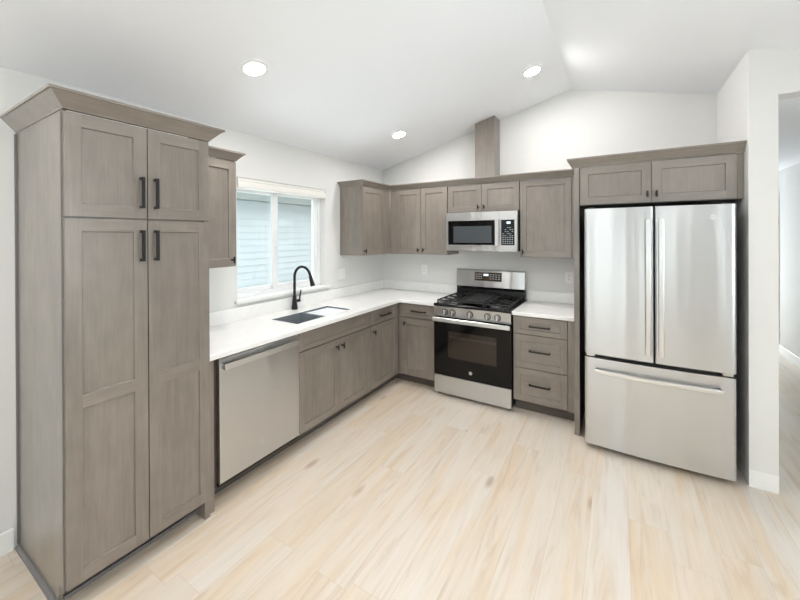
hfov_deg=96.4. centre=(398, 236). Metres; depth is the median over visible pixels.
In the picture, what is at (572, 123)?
wall
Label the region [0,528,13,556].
baseboard
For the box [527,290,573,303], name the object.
backsplash
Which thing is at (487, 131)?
duct cover
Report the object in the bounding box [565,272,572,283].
wall outlet
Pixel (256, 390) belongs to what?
dishwasher
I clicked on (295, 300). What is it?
faucet
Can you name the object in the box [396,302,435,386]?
base cabinet
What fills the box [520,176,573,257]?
upper cabinet
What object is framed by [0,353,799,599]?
floor
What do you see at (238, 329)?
countertop
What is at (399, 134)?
ceiling light
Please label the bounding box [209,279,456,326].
backsplash
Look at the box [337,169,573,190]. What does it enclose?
crown molding
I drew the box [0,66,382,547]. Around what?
wall
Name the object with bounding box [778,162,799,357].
wall
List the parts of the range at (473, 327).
storage drawer, control panel, display panel, vent panel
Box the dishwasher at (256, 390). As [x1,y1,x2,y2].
[214,334,298,494]
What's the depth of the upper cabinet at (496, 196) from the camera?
3.68 m
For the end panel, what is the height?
2.131 m
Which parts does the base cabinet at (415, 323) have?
door, drawer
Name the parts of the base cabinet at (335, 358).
door, door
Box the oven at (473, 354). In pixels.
[432,315,515,406]
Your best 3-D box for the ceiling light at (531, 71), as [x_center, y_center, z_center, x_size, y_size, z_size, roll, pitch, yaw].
[1.132,-1.395,3.023,0.161,0.046,0.165,0,0,37]
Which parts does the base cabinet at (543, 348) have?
handle, handle, handle, drawer, drawer, drawer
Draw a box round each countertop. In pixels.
[209,279,456,360]
[512,290,573,321]
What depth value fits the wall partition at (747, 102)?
2.24 m
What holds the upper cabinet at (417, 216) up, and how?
attached to the wall at (572, 123)
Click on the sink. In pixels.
(297, 318)
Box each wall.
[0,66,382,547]
[383,89,716,300]
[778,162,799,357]
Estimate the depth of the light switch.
3.99 m
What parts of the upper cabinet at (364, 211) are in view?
door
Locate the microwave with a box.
[446,210,519,251]
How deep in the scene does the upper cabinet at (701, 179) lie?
2.56 m
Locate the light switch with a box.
[337,268,344,279]
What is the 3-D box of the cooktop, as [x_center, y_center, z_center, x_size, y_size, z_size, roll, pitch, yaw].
[0.848,0.676,3.670,0.760,0.027,0.648,0,0,32]
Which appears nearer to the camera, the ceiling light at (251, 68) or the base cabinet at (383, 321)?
the ceiling light at (251, 68)
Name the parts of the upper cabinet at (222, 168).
door, crown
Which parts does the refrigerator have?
door, handle, handle, freezer drawer, handle, door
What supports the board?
on the sink
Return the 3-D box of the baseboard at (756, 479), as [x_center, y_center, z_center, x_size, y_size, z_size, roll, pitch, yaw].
[3.673,1.514,4.505,0.135,0.110,5.340,0,0,32]
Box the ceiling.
[0,0,799,170]
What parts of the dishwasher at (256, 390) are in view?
toe panel, trim, handle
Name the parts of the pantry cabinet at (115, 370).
scribe molding, shoe molding, door, door, crown, toe molding, handle, handle, handle, handle, door, door, panel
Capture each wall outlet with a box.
[422,265,426,273]
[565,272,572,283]
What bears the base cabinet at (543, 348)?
on the floor
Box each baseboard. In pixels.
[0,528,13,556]
[737,448,778,493]
[779,344,799,367]
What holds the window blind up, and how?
attached to the window
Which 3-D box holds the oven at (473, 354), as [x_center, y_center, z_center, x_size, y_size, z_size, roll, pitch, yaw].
[0.837,1.122,3.648,0.762,0.863,0.702,0,0,32]
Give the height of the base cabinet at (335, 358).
0.877 m
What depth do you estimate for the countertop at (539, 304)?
3.42 m
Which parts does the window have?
sash, sill, sash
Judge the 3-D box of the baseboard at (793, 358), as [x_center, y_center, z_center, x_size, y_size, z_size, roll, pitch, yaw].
[3.285,1.523,1.810,0.012,0.110,7.060,0,0,32]
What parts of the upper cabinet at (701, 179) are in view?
door, crown, door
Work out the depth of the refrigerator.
2.41 m
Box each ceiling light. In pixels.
[240,60,268,76]
[391,131,406,138]
[522,65,541,77]
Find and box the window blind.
[237,177,325,198]
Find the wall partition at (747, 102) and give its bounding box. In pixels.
[717,49,799,492]
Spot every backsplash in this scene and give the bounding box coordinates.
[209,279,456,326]
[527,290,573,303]
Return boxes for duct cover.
[475,115,499,183]
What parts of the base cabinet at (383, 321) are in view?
drawer, door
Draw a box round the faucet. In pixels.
[291,265,314,309]
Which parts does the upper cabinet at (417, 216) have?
door, door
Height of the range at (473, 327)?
1.211 m
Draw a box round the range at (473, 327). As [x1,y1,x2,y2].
[432,269,525,409]
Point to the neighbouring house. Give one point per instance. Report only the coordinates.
(253, 210)
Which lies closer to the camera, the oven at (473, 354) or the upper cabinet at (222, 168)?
the upper cabinet at (222, 168)
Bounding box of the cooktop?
[434,295,525,313]
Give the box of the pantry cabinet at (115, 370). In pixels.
[0,83,224,599]
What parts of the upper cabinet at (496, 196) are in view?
door, door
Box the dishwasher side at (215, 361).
[214,359,216,487]
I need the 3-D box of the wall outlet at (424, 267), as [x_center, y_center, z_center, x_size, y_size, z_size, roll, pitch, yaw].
[0.322,0.407,4.401,0.072,0.118,0.008,0,0,32]
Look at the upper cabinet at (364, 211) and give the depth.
3.95 m
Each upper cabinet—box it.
[208,145,245,267]
[340,186,389,255]
[390,186,457,254]
[448,180,519,212]
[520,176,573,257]
[567,140,745,208]
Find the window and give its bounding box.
[235,188,330,303]
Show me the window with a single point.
(275, 287)
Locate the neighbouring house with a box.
[237,192,311,288]
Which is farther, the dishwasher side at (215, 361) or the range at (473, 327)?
the range at (473, 327)
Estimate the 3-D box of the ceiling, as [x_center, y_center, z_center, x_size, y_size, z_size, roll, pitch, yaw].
[0.744,-1.200,1.970,4.800,0.740,12.700,0,0,32]
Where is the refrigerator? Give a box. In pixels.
[584,202,736,480]
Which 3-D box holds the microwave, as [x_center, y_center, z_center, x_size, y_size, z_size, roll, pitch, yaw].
[0.924,-0.049,3.781,0.736,0.401,0.427,0,0,32]
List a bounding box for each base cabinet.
[289,312,370,445]
[363,303,398,398]
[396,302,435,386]
[513,315,573,420]
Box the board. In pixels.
[308,308,345,315]
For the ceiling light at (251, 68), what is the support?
attached to the ceiling
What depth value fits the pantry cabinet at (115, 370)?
1.69 m
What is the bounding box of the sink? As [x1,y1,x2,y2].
[272,306,348,323]
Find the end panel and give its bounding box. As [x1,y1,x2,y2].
[574,167,585,435]

